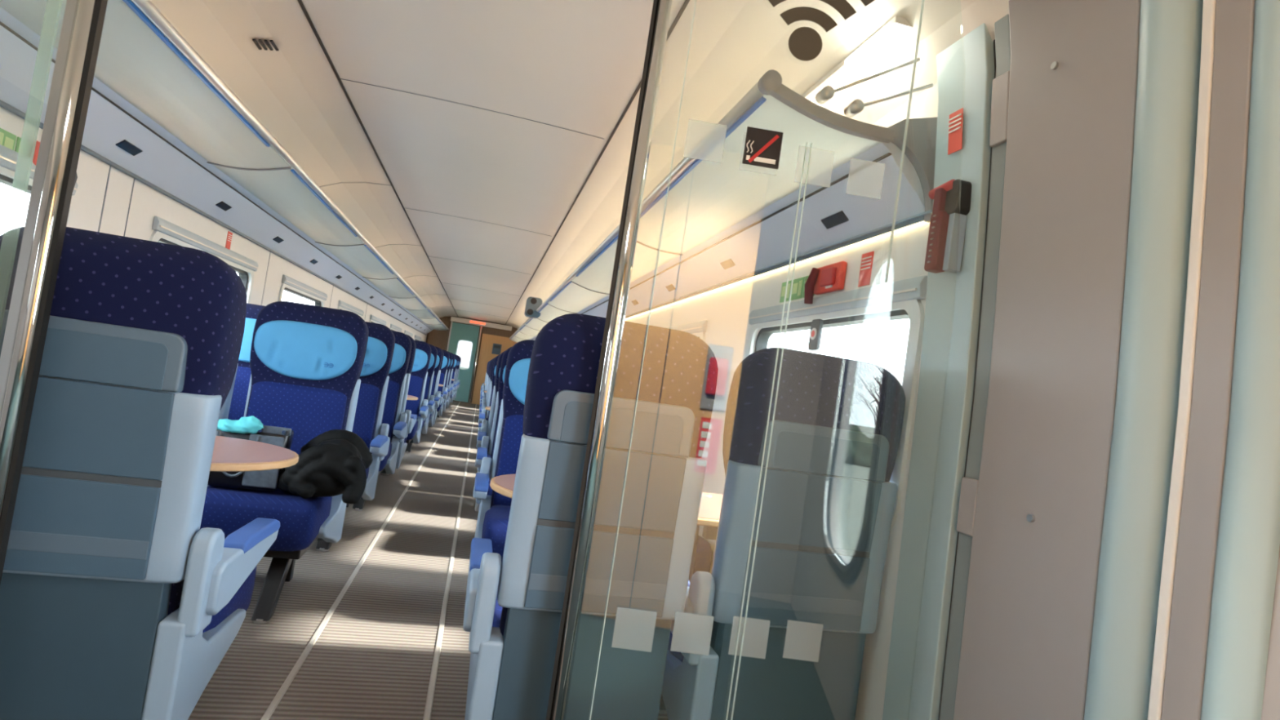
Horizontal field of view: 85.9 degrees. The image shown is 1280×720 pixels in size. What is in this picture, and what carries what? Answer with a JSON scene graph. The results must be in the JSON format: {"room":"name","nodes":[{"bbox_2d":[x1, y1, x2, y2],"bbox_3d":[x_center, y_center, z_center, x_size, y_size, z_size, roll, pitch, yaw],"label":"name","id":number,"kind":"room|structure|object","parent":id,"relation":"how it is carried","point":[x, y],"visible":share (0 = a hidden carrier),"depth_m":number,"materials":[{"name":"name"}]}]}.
{"room":"train carriage","nodes":[
{"label":"train carriage","id":0,"kind":"room"},
{"bbox_2d":[0,106,427,342],"bbox_3d":[-4.311,0.055,11.416,0.070,1.780,21.020,9,-2,-13],"label":"wall","id":1,"kind":"structure","parent":0,"point":[147,202],"depth_m":3.19,"materials":[{"name":"white plastic"}]},
{"bbox_2d":[0,128,30,157],"bbox_3d":[-2.062,-0.701,2.229,0.009,0.084,0.305,9,-2,-13],"label":"sign","id":2,"kind":"object","parent":1,"relation":"attached to","point":[7,140],"visible":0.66,"depth_m":2.27,"materials":[{"name":"green plastic"}]},
{"bbox_2d":[0,144,78,226],"bbox_3d":[-2.074,-0.305,1.938,0.091,0.790,1.330,9,-2,-13],"label":"window","id":3,"kind":"structure","parent":1,"relation":"in","point":[17,171],"depth_m":2.29,"materials":[{"name":"white"}]},
{"bbox_2d":[28,139,77,191],"bbox_3d":[-2.080,-0.679,2.443,0.067,0.141,0.190,9,-2,-13],"label":"notice","id":4,"kind":"object","parent":1,"relation":"attached to","point":[34,144],"visible":0.11,"depth_m":2.35,"materials":[{"name":"red"}]},
{"bbox_2d":[97,165,111,231],"bbox_3d":[-2.236,-0.464,2.826,0.003,0.700,0.006,9,-2,-13],"label":"trim","id":5,"kind":"structure","parent":1,"relation":"attached to","point":[110,166],"depth_m":2.83,"materials":[{"name":"grey plastic"}]},
{"bbox_2d":[149,216,257,303],"bbox_3d":[-2.536,-0.289,3.956,0.091,0.790,1.490,9,-2,-13],"label":"window","id":6,"kind":"structure","parent":1,"relation":"in","point":[165,232],"depth_m":3.81,"materials":[{"name":"white plastic"}]},
{"bbox_2d":[225,231,232,249],"bbox_3d":[-2.506,-0.725,4.192,0.007,0.110,0.068,9,-2,-13],"label":"notice","id":7,"kind":"object","parent":1,"relation":"attached to","point":[228,245],"visible":0.94,"depth_m":4.19,"materials":[{"name":"red plastic"}]},
{"bbox_2d":[277,274,327,306],"bbox_3d":[-3.016,-0.272,6.052,0.091,0.790,1.490,9,-2,-13],"label":"window","id":8,"kind":"structure","parent":1,"relation":"in","point":[290,285],"depth_m":5.91,"materials":[{"name":"white"}]},
{"bbox_2d":[337,300,364,317],"bbox_3d":[-3.496,-0.255,8.147,0.091,0.790,1.490,9,-2,-13],"label":"window","id":9,"kind":"structure","parent":1,"relation":"in","point":[342,305],"depth_m":7.94,"materials":[{"name":"white"}]},
{"bbox_2d":[368,314,386,325],"bbox_3d":[-3.976,-0.238,10.243,0.091,0.790,1.490,9,-2,-13],"label":"window","id":10,"kind":"structure","parent":1,"relation":"in","point":[374,319],"depth_m":10.03,"materials":[{"name":"white"}]},
{"bbox_2d":[187,400,668,719],"bbox_3d":[-3.082,1.190,11.708,2.970,0.080,20.980,9,-2,-13],"label":"floor","id":11,"kind":"structure","parent":0,"point":[372,659],"depth_m":2.84,"materials":[{"name":"carpet"}]},
{"bbox_2d":[0,226,279,719],"bbox_3d":[-1.251,0.363,1.769,0.548,1.265,0.727,9,-2,-13],"label":"seat","id":12,"kind":"object","parent":11,"relation":"on","point":[116,603],"visible":0.98,"depth_m":1.45,"materials":[{"name":"blue fabric"}]},
{"bbox_2d":[202,564,257,633],"bbox_3d":[-1.331,0.637,1.783,0.484,0.211,0.520,9,-2,-13],"label":"seat cushion","id":13,"kind":"object","parent":12,"relation":"on","point":[240,602],"depth_m":1.87,"materials":[{"name":"blue fabric"}]},
{"bbox_2d":[207,363,238,486],"bbox_3d":[-2.060,0.289,2.864,0.548,1.265,0.727,9,-2,-13],"label":"seat","id":14,"kind":"object","parent":11,"relation":"on","point":[224,413],"visible":0.02,"depth_m":3.19,"materials":[{"name":"blue fabric"}]},
{"bbox_2d":[227,302,265,420],"bbox_3d":[-2.295,0.298,3.887,0.548,1.265,0.727,9,-2,-13],"label":"seat","id":15,"kind":"object","parent":11,"relation":"on","point":[240,392],"visible":0.11,"depth_m":4.06,"materials":[{"name":"blue fabric"}]},
{"bbox_2d":[227,366,251,420],"bbox_3d":[-2.369,0.270,4.088,0.410,0.455,0.108,9,-2,-13],"label":"cushion","id":16,"kind":"object","parent":15,"relation":"on","point":[240,392],"depth_m":4.06,"materials":[{"name":"blue fabric"}]},
{"bbox_2d":[209,435,298,471],"bbox_3d":[-1.665,0.588,2.056,1.078,0.724,0.600,9,-2,-13],"label":"folding table","id":17,"kind":"object","parent":11,"relation":"on","point":[229,454],"visible":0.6,"depth_m":2.12,"materials":[{"name":"brown wood"}]},
{"bbox_2d":[200,301,368,624],"bbox_3d":[-1.530,0.372,2.985,0.548,1.265,0.727,9,-2,-13],"label":"seat","id":18,"kind":"object","parent":11,"relation":"on","point":[306,361],"visible":0.71,"depth_m":3.15,"materials":[{"name":"blue fabric"}]},
{"bbox_2d":[207,420,293,491],"bbox_3d":[-1.615,0.387,2.825,0.325,0.262,0.156,9,-2,-13],"label":"handbag","id":19,"kind":"object","parent":18,"relation":"on","point":[262,480],"visible":0.45,"depth_m":2.77,"materials":[{"name":"black leather"}]},
{"bbox_2d":[217,415,263,434],"bbox_3d":[-1.626,0.254,2.775,0.206,0.074,0.098,9,-2,-13],"label":"scarf","id":20,"kind":"object","parent":19,"relation":"on","point":[251,424],"visible":0.91,"depth_m":2.75,"materials":[{"name":"teal fabric"}]},
{"bbox_2d":[200,485,332,551],"bbox_3d":[-1.594,0.646,2.933,0.484,0.211,0.520,9,-2,-13],"label":"seat cushion","id":21,"kind":"object","parent":18,"relation":"on","point":[302,521],"depth_m":2.72,"materials":[{"name":"blue fabric"}]},
{"bbox_2d":[246,381,346,454],"bbox_3d":[-1.604,0.345,3.185,0.410,0.455,0.108,9,-2,-13],"label":"cushion","id":22,"kind":"object","parent":18,"relation":"on","point":[310,410],"depth_m":3.17,"materials":[{"name":"blue fabric"}]},
{"bbox_2d":[276,429,373,503],"bbox_3d":[-1.341,0.427,2.923,0.391,0.271,0.372,9,-2,-13],"label":"coat","id":23,"kind":"object","parent":18,"relation":"on","point":[335,462],"visible":0.91,"depth_m":2.80,"materials":[{"name":"black fabric"}]},
{"bbox_2d":[315,321,395,551],"bbox_3d":[-1.764,0.381,4.008,0.548,1.265,0.727,9,-2,-13],"label":"seat","id":24,"kind":"object","parent":11,"relation":"on","point":[374,377],"visible":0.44,"depth_m":4.23,"materials":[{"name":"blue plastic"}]},
{"bbox_2d":[351,382,379,449],"bbox_3d":[-1.839,0.353,4.208,0.410,0.455,0.108,9,-2,-13],"label":"cushion","id":25,"kind":"object","parent":24,"relation":"on","point":[366,419],"depth_m":4.22,"materials":[{"name":"blue fabric"}]},
{"bbox_2d":[260,401,460,719],"bbox_3d":[-2.997,1.102,10.349,0.022,0.006,18.270,9,-2,-13],"label":"trim","id":26,"kind":"structure","parent":11,"relation":"attached to","point":[286,683],"depth_m":2.78,"materials":[{"name":"silver metal"}]},
{"bbox_2d":[352,330,411,511],"bbox_3d":[-1.999,0.389,5.032,0.548,1.265,0.727,9,-2,-13],"label":"seat","id":27,"kind":"object","parent":11,"relation":"on","point":[393,416],"visible":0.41,"depth_m":5.25,"materials":[{"name":"blue fabric"}]},
{"bbox_2d":[378,441,391,471],"bbox_3d":[-2.063,0.663,4.980,0.484,0.211,0.520,9,-2,-13],"label":"seat cushion","id":28,"kind":"object","parent":27,"relation":"on","point":[386,464],"depth_m":4.95,"materials":[{"name":"blue fabric"}]},
{"bbox_2d":[381,380,399,438],"bbox_3d":[-2.073,0.361,5.232,0.410,0.455,0.108,9,-2,-13],"label":"cushion","id":29,"kind":"object","parent":27,"relation":"on","point":[391,410],"depth_m":5.25,"materials":[{"name":"blue fabric"}]},
{"bbox_2d":[376,334,417,484],"bbox_3d":[-2.198,0.396,5.901,0.548,1.265,0.727,9,-2,-13],"label":"seat","id":30,"kind":"object","parent":11,"relation":"on","point":[411,421],"visible":0.18,"depth_m":5.65,"materials":[{"name":"grey plastic"}]},
{"bbox_2d":[404,340,431,444],"bbox_3d":[-2.477,0.406,7.117,0.548,1.265,0.727,9,-2,-13],"label":"seat","id":31,"kind":"object","parent":11,"relation":"on","point":[419,374],"visible":0.38,"depth_m":7.33,"materials":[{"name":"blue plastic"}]},
{"bbox_2d":[406,419,417,439],"bbox_3d":[-2.541,0.680,7.066,0.484,0.211,0.520,9,-2,-13],"label":"seat cushion","id":32,"kind":"object","parent":31,"relation":"on","point":[413,435],"depth_m":6.93,"materials":[{"name":"blue fabric"}]},
{"bbox_2d":[404,375,422,414],"bbox_3d":[-2.551,0.378,7.318,0.410,0.455,0.108,9,-2,-13],"label":"cushion","id":33,"kind":"object","parent":31,"relation":"on","point":[415,384],"depth_m":7.33,"materials":[{"name":"blue fabric"}]},
{"bbox_2d":[404,344,437,453],"bbox_3d":[-2.711,0.414,8.141,0.548,1.265,0.727,9,-2,-13],"label":"seat","id":34,"kind":"object","parent":11,"relation":"on","point":[431,403],"visible":0.21,"depth_m":8.37,"materials":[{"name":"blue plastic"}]},
{"bbox_2d":[417,411,426,429],"bbox_3d":[-2.776,0.688,8.089,0.484,0.211,0.520,9,-2,-13],"label":"seat cushion","id":35,"kind":"object","parent":34,"relation":"on","point":[424,424],"depth_m":8.05,"materials":[{"name":"blue fabric"}]},
{"bbox_2d":[418,375,430,411],"bbox_3d":[-2.786,0.387,8.341,0.410,0.455,0.108,9,-2,-13],"label":"cushion","id":36,"kind":"object","parent":34,"relation":"on","point":[427,393],"depth_m":8.37,"materials":[{"name":"blue fabric"}]},
{"bbox_2d":[420,347,444,434],"bbox_3d":[-3.145,0.430,10.034,0.548,1.265,0.727,9,-2,-13],"label":"seat","id":37,"kind":"object","parent":11,"relation":"on","point":[441,396],"visible":0.1,"depth_m":9.79,"materials":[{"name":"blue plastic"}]},
{"bbox_2d":[427,346,442,426],"bbox_3d":[-2.946,0.423,9.164,0.548,1.265,0.727,9,-2,-13],"label":"seat","id":38,"kind":"object","parent":11,"relation":"on","point":[437,398],"visible":0.17,"depth_m":9.41,"materials":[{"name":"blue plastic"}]},
{"bbox_2d":[430,374,435,395],"bbox_3d":[-3.020,0.395,9.364,0.410,0.455,0.108,9,-2,-13],"label":"cushion","id":39,"kind":"object","parent":38,"relation":"on","point":[433,387],"depth_m":9.40,"materials":[{"name":"blue fabric"}]},
{"bbox_2d":[426,329,448,350],"bbox_3d":[-5.687,0.058,18.983,0.490,2.000,0.312,9,-2,-13],"label":"tall cabinet","id":40,"kind":"object","parent":11,"relation":"on","point":[437,338],"visible":0.15,"depth_m":18.87,"materials":[{"name":"brown wood"}]},
{"bbox_2d":[427,349,449,427],"bbox_3d":[-3.423,0.440,11.250,0.548,1.265,0.727,9,-2,-13],"label":"seat","id":41,"kind":"object","parent":11,"relation":"on","point":[443,390],"visible":0.31,"depth_m":11.48,"materials":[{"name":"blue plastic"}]},
{"bbox_2d":[437,373,444,394],"bbox_3d":[-3.498,0.412,11.450,0.410,0.455,0.108,9,-2,-13],"label":"cushion","id":42,"kind":"object","parent":41,"relation":"on","point":[441,388],"depth_m":11.47,"materials":[{"name":"blue fabric"}]},
{"bbox_2d":[435,351,452,421],"bbox_3d":[-3.658,0.448,12.274,0.548,1.265,0.727,9,-2,-13],"label":"seat","id":43,"kind":"object","parent":11,"relation":"on","point":[450,353],"visible":0.12,"depth_m":12.52,"materials":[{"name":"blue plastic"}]},
{"bbox_2d":[436,352,454,417],"bbox_3d":[-3.892,0.456,13.297,0.548,1.265,0.727,9,-2,-13],"label":"seat","id":44,"kind":"object","parent":11,"relation":"on","point":[452,354],"visible":0.12,"depth_m":13.54,"materials":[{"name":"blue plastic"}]},
{"bbox_2d":[422,404,476,719],"bbox_3d":[-2.563,1.170,10.447,0.022,0.006,18.270,9,-2,-13],"label":"trim","id":45,"kind":"structure","parent":11,"relation":"attached to","point":[428,705],"depth_m":2.96,"materials":[{"name":"silver metal"}]},
{"bbox_2d":[449,354,457,402],"bbox_3d":[-4.370,0.473,15.383,0.548,1.265,0.727,9,-2,-13],"label":"seat","id":46,"kind":"object","parent":11,"relation":"on","point":[453,382],"visible":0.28,"depth_m":15.62,"materials":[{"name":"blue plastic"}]},
{"bbox_2d":[467,326,482,403],"bbox_3d":[-4.618,0.134,19.316,0.100,2.190,0.100,9,-2,-13],"label":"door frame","id":47,"kind":"structure","parent":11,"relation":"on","point":[481,327],"depth_m":19.30,"materials":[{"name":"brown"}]},
{"bbox_2d":[479,357,494,413],"bbox_3d":[-1.899,0.587,9.403,0.548,1.265,0.727,9,-2,-13],"label":"seat","id":48,"kind":"object","parent":11,"relation":"on","point":[484,400],"visible":0.1,"depth_m":9.59,"materials":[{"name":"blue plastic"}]},
{"bbox_2d":[478,355,497,420],"bbox_3d":[-1.665,0.579,8.379,0.548,1.265,0.727,9,-2,-13],"label":"seat","id":49,"kind":"object","parent":11,"relation":"on","point":[483,405],"visible":0.06,"depth_m":8.56,"materials":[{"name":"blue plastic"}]},
{"bbox_2d":[478,354,499,435],"bbox_3d":[-1.430,0.570,7.356,0.548,1.265,0.727,9,-2,-13],"label":"seat","id":50,"kind":"object","parent":11,"relation":"on","point":[482,415],"visible":0.14,"depth_m":7.53,"materials":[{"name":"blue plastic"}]},
{"bbox_2d":[476,353,501,472],"bbox_3d":[-1.151,0.560,6.140,0.548,1.265,0.727,9,-2,-13],"label":"seat","id":51,"kind":"object","parent":11,"relation":"on","point":[480,424],"visible":0.04,"depth_m":5.80,"materials":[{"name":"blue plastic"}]},
{"bbox_2d":[476,350,506,472],"bbox_3d":[-0.952,0.553,5.270,0.548,1.265,0.727,9,-2,-13],"label":"seat","id":52,"kind":"object","parent":11,"relation":"on","point":[485,426],"visible":0.11,"depth_m":5.45,"materials":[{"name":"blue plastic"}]},
{"bbox_2d":[475,346,511,511],"bbox_3d":[-0.718,0.545,4.247,0.548,1.265,0.727,9,-2,-13],"label":"seat","id":53,"kind":"object","parent":11,"relation":"on","point":[482,451],"visible":0.16,"depth_m":4.42,"materials":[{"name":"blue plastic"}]},
{"bbox_2d":[486,472,492,495],"bbox_3d":[-0.721,0.829,4.209,0.484,0.211,0.520,9,-2,-13],"label":"seat cushion","id":54,"kind":"object","parent":53,"relation":"on","point":[490,491],"depth_m":3.91,"materials":[{"name":"blue fabric"}]},
{"bbox_2d":[489,408,500,472],"bbox_3d":[-0.731,0.527,4.461,0.410,0.455,0.108,9,-2,-13],"label":"cushion","id":55,"kind":"object","parent":53,"relation":"on","point":[497,410],"depth_m":4.44,"materials":[{"name":"blue fabric"}]},
{"bbox_2d":[472,339,534,571],"bbox_3d":[-0.483,0.537,3.223,0.548,1.265,0.727,9,-2,-13],"label":"seat","id":56,"kind":"object","parent":11,"relation":"on","point":[494,511],"visible":0.29,"depth_m":3.38,"materials":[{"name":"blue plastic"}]},
{"bbox_2d":[481,505,511,569],"bbox_3d":[-0.486,0.820,3.186,0.484,0.211,0.520,9,-2,-13],"label":"seat cushion","id":57,"kind":"object","parent":56,"relation":"on","point":[495,518],"depth_m":2.94,"materials":[{"name":"blue fabric"}]},
{"bbox_2d":[492,414,523,506],"bbox_3d":[-0.496,0.519,3.437,0.410,0.455,0.108,9,-2,-13],"label":"cushion","id":58,"kind":"object","parent":56,"relation":"on","point":[510,431],"depth_m":3.38,"materials":[{"name":"blue fabric"}]},
{"bbox_2d":[462,313,718,719],"bbox_3d":[-0.205,0.527,2.007,0.548,1.265,0.727,9,-2,-13],"label":"seat","id":59,"kind":"object","parent":11,"relation":"on","point":[512,616],"visible":0.91,"depth_m":1.68,"materials":[{"name":"fabric"}]},
{"bbox_2d":[492,574,502,627],"bbox_3d":[-0.223,0.811,2.035,0.484,0.211,0.520,9,-2,-13],"label":"seat cushion","id":60,"kind":"object","parent":59,"relation":"on","point":[498,609],"depth_m":1.87,"materials":[{"name":"blue fabric"}]},
{"bbox_2d":[489,474,722,582],"bbox_3d":[-0.038,0.843,2.426,1.078,0.724,0.600,9,-2,-13],"label":"folding table","id":61,"kind":"object","parent":11,"relation":"on","point":[710,505],"visible":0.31,"depth_m":2.40,"materials":[{"name":"brown wood"}]},
{"bbox_2d":[693,535,712,573],"bbox_3d":[0.047,0.620,3.344,0.548,1.265,0.727,9,-2,-13],"label":"seat","id":62,"kind":"object","parent":11,"relation":"on","point":[704,554],"visible":0.02,"depth_m":3.10,"materials":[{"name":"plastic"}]},
{"bbox_2d":[658,347,905,719],"bbox_3d":[0.325,0.610,2.128,0.548,1.265,0.727,9,-2,-13],"label":"seat","id":63,"kind":"object","parent":11,"relation":"on","point":[829,495],"visible":0.86,"depth_m":1.80,"materials":[{"name":"grey plastic"}]},
{"bbox_2d":[667,631,684,662],"bbox_3d":[0.307,0.894,2.156,0.484,0.211,0.520,9,-2,-13],"label":"seat cushion","id":64,"kind":"object","parent":63,"relation":"on","point":[674,655],"depth_m":2.01,"materials":[{"name":"blue fabric"}]},
{"bbox_2d":[426,316,517,403],"bbox_3d":[-4.662,0.017,19.451,2.870,2.420,0.080,9,-2,-13],"label":"wall","id":65,"kind":"structure","parent":0,"point":[446,321],"depth_m":19.44,"materials":[{"name":"brown wood"}]},
{"bbox_2d":[297,0,457,316],"bbox_3d":[-3.065,-1.283,10.399,0.012,0.013,18.380,9,-2,-13],"label":"trim","id":66,"kind":"structure","parent":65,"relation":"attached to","point":[300,2],"depth_m":3.61,"materials":[{"name":"grey"}]},
{"bbox_2d":[446,321,479,402],"bbox_3d":[-5.069,0.062,19.316,0.790,2.200,0.040,9,-2,-13],"label":"door","id":67,"kind":"structure","parent":65,"relation":"in","point":[463,338],"depth_m":19.33,"materials":[{"name":"teal metal"}]},
{"bbox_2d":[450,316,511,330],"bbox_3d":[-4.466,-1.024,19.402,1.700,0.130,0.078,9,-2,-13],"label":"header","id":68,"kind":"object","parent":65,"relation":"attached to","point":[452,318],"visible":1,"depth_m":19.37,"materials":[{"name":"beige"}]},
{"bbox_2d":[471,333,517,404],"bbox_3d":[-3.983,0.333,19.545,1.265,2.000,0.025,9,-2,-13],"label":"wood panel","id":69,"kind":"object","parent":65,"relation":"attached to","point":[486,355],"visible":0.43,"depth_m":19.44,"materials":[{"name":"brown wood"}]},
{"bbox_2d":[491,343,502,355],"bbox_3d":[-4.064,-0.307,19.512,0.240,0.300,0.008,9,-2,-13],"label":"notice","id":70,"kind":"object","parent":69,"relation":"attached to","point":[496,348],"visible":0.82,"depth_m":19.51,"materials":[{"name":"grey plastic"}]},
{"bbox_2d":[505,0,689,324],"bbox_3d":[-1.793,-1.083,10.688,0.012,0.013,18.380,9,-2,-13],"label":"trim","id":71,"kind":"structure","parent":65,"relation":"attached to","point":[686,2],"depth_m":3.46,"materials":[{"name":"grey"}]},
{"bbox_2d":[149,0,1008,328],"bbox_3d":[-2.489,-0.938,10.569,2.908,0.644,23.500,9,-2,-13],"label":"ceiling","id":72,"kind":"structure","parent":0,"point":[576,65],"depth_m":3.17,"materials":[{"name":"white plastic"}]},
{"bbox_2d":[0,6,433,335],"bbox_3d":[-3.703,-0.870,10.028,0.205,0.299,17.812,9,-2,-13],"label":"panel","id":73,"kind":"object","parent":72,"relation":"attached to","point":[116,133],"visible":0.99,"depth_m":3.06,"materials":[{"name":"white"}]},
{"bbox_2d":[115,139,142,155],"bbox_3d":[-2.101,-0.873,2.829,0.035,0.033,0.144,9,-2,-13],"label":"light","id":74,"kind":"object","parent":73,"relation":"attached to","point":[123,147],"depth_m":2.83,"materials":[{"name":"black plastic"}]},
{"bbox_2d":[215,200,231,211],"bbox_3d":[-2.337,-0.865,3.863,0.035,0.033,0.144,9,-2,-13],"label":"light","id":75,"kind":"object","parent":73,"relation":"attached to","point":[220,206],"depth_m":3.86,"materials":[{"name":"black plastic"}]},
{"bbox_2d":[272,235,284,243],"bbox_3d":[-2.574,-0.856,4.896,0.035,0.033,0.144,9,-2,-13],"label":"light","id":76,"kind":"object","parent":73,"relation":"attached to","point":[277,239],"depth_m":4.89,"materials":[{"name":"black plastic"}]},
{"bbox_2d":[0,0,448,330],"bbox_3d":[-3.458,-0.985,10.063,0.479,0.231,17.855,9,-2,-13],"label":"luggage rack","id":77,"kind":"object","parent":72,"relation":"attached to","point":[142,57],"visible":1,"depth_m":2.69,"materials":[{"name":"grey glass"}]},
{"bbox_2d":[252,39,278,50],"bbox_3d":[-1.596,-1.343,2.934,0.076,0.020,0.090,9,-2,-13],"label":"ceiling vent","id":78,"kind":"object","parent":72,"relation":"in","point":[255,41],"visible":1,"depth_m":2.93,"materials":[{"name":"black"}]},
{"bbox_2d":[340,78,604,139],"bbox_3d":[-0.810,-1.250,3.415,1.300,0.021,0.004,9,-2,-13],"label":"trim","id":79,"kind":"structure","parent":72,"relation":"attached to","point":[340,78],"depth_m":3.41,"materials":[{"name":"grey plastic"}]},
{"bbox_2d":[801,15,912,106],"bbox_3d":[-1.217,-0.837,10.408,0.120,0.047,17.500,9,-2,-13],"label":"light","id":80,"kind":"object","parent":72,"relation":"attached to","point":[891,38],"visible":0.47,"depth_m":2.03,"materials":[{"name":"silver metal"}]},
{"bbox_2d":[624,222,1279,719],"bbox_3d":[-1.264,0.207,10.840,0.085,2.320,23.500,9,-2,-13],"label":"wall","id":81,"kind":"structure","parent":0,"point":[727,310],"depth_m":2.33,"materials":[{"name":"white plastic"}]},
{"bbox_2d":[667,320,707,342],"bbox_3d":[0.172,0.156,4.511,0.091,0.745,1.490,9,-2,-13],"label":"window","id":82,"kind":"structure","parent":81,"relation":"in","point":[699,329],"depth_m":3.93,"materials":[{"name":"white"}]},
{"bbox_2d":[508,57,937,342],"bbox_3d":[-1.238,-0.483,10.589,0.205,0.299,17.812,9,-2,-13],"label":"luggage rack","id":83,"kind":"object","parent":81,"relation":"attached to","point":[857,197],"visible":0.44,"depth_m":2.46,"materials":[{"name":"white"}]},
{"bbox_2d":[524,296,542,318],"bbox_3d":[-1.468,-0.720,9.470,0.210,0.270,0.215,9,-2,-13],"label":"speaker box","id":84,"kind":"object","parent":83,"relation":"attached to","point":[532,304],"visible":1,"depth_m":9.37,"materials":[{"name":"black plastic"}]},
{"bbox_2d":[665,284,675,291],"bbox_3d":[0.198,-0.467,4.440,0.035,0.033,0.144,9,-2,-13],"label":"light","id":85,"kind":"object","parent":83,"relation":"attached to","point":[670,287],"depth_m":4.43,"materials":[{"name":"orange"}]},
{"bbox_2d":[720,258,735,269],"bbox_3d":[0.435,-0.475,3.407,0.035,0.033,0.144,9,-2,-13],"label":"light","id":86,"kind":"object","parent":83,"relation":"attached to","point":[726,264],"depth_m":3.40,"materials":[{"name":"orange"}]},
{"bbox_2d":[624,209,932,319],"bbox_3d":[-1.145,-0.335,10.492,0.026,0.022,17.600,9,-2,-13],"label":"light","id":87,"kind":"object","parent":83,"relation":"attached to","point":[922,214],"visible":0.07,"depth_m":2.60,"materials":[{"name":"white plastic"}]},
{"bbox_2d":[820,210,848,229],"bbox_3d":[0.672,-0.483,2.374,0.035,0.033,0.144,9,-2,-13],"label":"light","id":88,"kind":"object","parent":83,"relation":"attached to","point":[830,220],"depth_m":2.37,"materials":[{"name":"black plastic"}]},
{"bbox_2d":[779,275,814,302],"bbox_3d":[0.629,-0.283,2.739,0.009,0.084,0.305,9,-2,-13],"label":"sign","id":89,"kind":"object","parent":81,"relation":"attached to","point":[797,289],"visible":0.64,"depth_m":2.75,"materials":[{"name":"green plastic"}]},
{"bbox_2d":[804,261,847,303],"bbox_3d":[0.656,-0.275,2.461,0.067,0.141,0.190,9,-2,-13],"label":"handle","id":90,"kind":"object","parent":81,"relation":"attached to","point":[831,277],"visible":1,"depth_m":2.45,"materials":[{"name":"red plastic"}]},
{"bbox_2d":[745,275,927,529],"bbox_3d":[0.627,0.140,2.523,0.091,0.745,1.270,9,-2,-13],"label":"window","id":91,"kind":"structure","parent":81,"relation":"in","point":[900,300],"depth_m":2.14,"materials":[{"name":"white plastic"}]},
{"bbox_2d":[808,319,822,351],"bbox_3d":[0.637,-0.092,2.506,0.018,0.115,0.070,9,-2,-13],"label":"tag","id":92,"kind":"object","parent":91,"relation":"attached to","point":[816,326],"visible":1,"depth_m":2.49,"materials":[{"name":"grey plastic"}]},
{"bbox_2d":[857,251,874,287],"bbox_3d":[0.741,-0.297,2.255,0.007,0.110,0.068,9,-2,-13],"label":"notice","id":93,"kind":"object","parent":81,"relation":"attached to","point":[867,259],"visible":1,"depth_m":2.25,"materials":[{"name":"red plastic"}]},
{"bbox_2d":[924,179,971,273],"bbox_3d":[0.779,-0.339,1.760,0.060,0.233,0.108,9,-2,-13],"label":"hammer","id":94,"kind":"object","parent":81,"relation":"attached to","point":[952,198],"visible":1,"depth_m":1.73,"materials":[{"name":"red plastic"}]},
{"bbox_2d":[947,107,963,155],"bbox_3d":[0.817,-0.591,1.782,0.014,0.105,0.052,9,-2,-13],"label":"sign","id":95,"kind":"object","parent":81,"relation":"attached to","point":[956,118],"visible":1,"depth_m":1.78,"materials":[{"name":"red plastic"}]},
{"bbox_2d":[953,0,1140,719],"bbox_3d":[0.795,0.066,1.421,0.262,2.420,0.327,9,-2,-13],"label":"wall panel","id":96,"kind":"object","parent":81,"relation":"attached to","point":[1031,593],"depth_m":1.41,"materials":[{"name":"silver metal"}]},
{"bbox_2d":[1084,0,1203,719],"bbox_3d":[0.831,0.062,1.211,0.288,2.420,0.100,9,-2,-13],"label":"trim","id":97,"kind":"structure","parent":81,"relation":"attached to","point":[1140,475],"depth_m":1.20,"materials":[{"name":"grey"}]},
{"bbox_2d":[1147,0,1216,719],"bbox_3d":[0.860,0.063,1.135,0.264,2.420,0.020,9,-2,-13],"label":"trim","id":98,"kind":"structure","parent":81,"relation":"attached to","point":[1169,558],"depth_m":1.15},
{"bbox_2d":[1160,0,1254,719],"bbox_3d":[0.870,0.063,1.097,0.262,2.420,0.060,9,-2,-13],"label":"trim","id":99,"kind":"structure","parent":81,"relation":"attached to","point":[1202,495],"depth_m":1.10,"materials":[{"name":"grey plastic"}]},
{"bbox_2d":[1200,0,1279,719],"bbox_3d":[0.876,0.061,1.026,0.282,2.420,0.080,9,-2,-13],"label":"trim","id":100,"kind":"structure","parent":81,"relation":"attached to","point":[1248,541],"depth_m":1.03,"materials":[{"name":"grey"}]},
{"bbox_3d":[-0.459,1.096,0.255,2.970,0.080,2.520,9,-2,-13],"label":"floor","id":101,"kind":"structure","parent":0,"visible":0},
{"bbox_2d":[0,0,107,584],"bbox_3d":[-1.532,-0.252,1.301,0.753,2.360,0.055,9,-2,-13],"label":"glass wall","id":102,"kind":"structure","parent":101,"relation":"on","point":[53,183],"depth_m":1.36,"materials":[{"name":"clear glass"}]},
{"bbox_2d":[546,0,924,719],"bbox_3d":[0.338,0.038,1.651,0.869,2.360,0.049,9,-2,-3],"label":"glass wall","id":103,"kind":"structure","parent":101,"relation":"on","point":[762,147],"depth_m":1.63,"materials":[{"name":"clear glass"}]},
{"bbox_2d":[882,22,994,719],"bbox_3d":[0.722,0.069,1.751,0.258,2.420,0.188,9,-2,-13],"label":"trim","id":104,"kind":"structure","parent":103,"relation":"attached to","point":[965,68],"depth_m":1.73,"materials":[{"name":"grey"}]},
{"bbox_2d":[937,39,995,719],"bbox_3d":[0.755,0.069,1.651,0.238,2.420,0.022,9,-2,-13],"label":"trim","id":105,"kind":"structure","parent":103,"relation":"attached to","point":[994,48],"depth_m":1.67,"materials":[{"name":"grey"}]},
{"bbox_2d":[939,13,1010,719],"bbox_3d":[0.757,0.068,1.610,0.252,2.420,0.058,9,-2,-13],"label":"trim","id":106,"kind":"structure","parent":103,"relation":"attached to","point":[1000,91],"depth_m":1.62,"materials":[{"name":"grey"}]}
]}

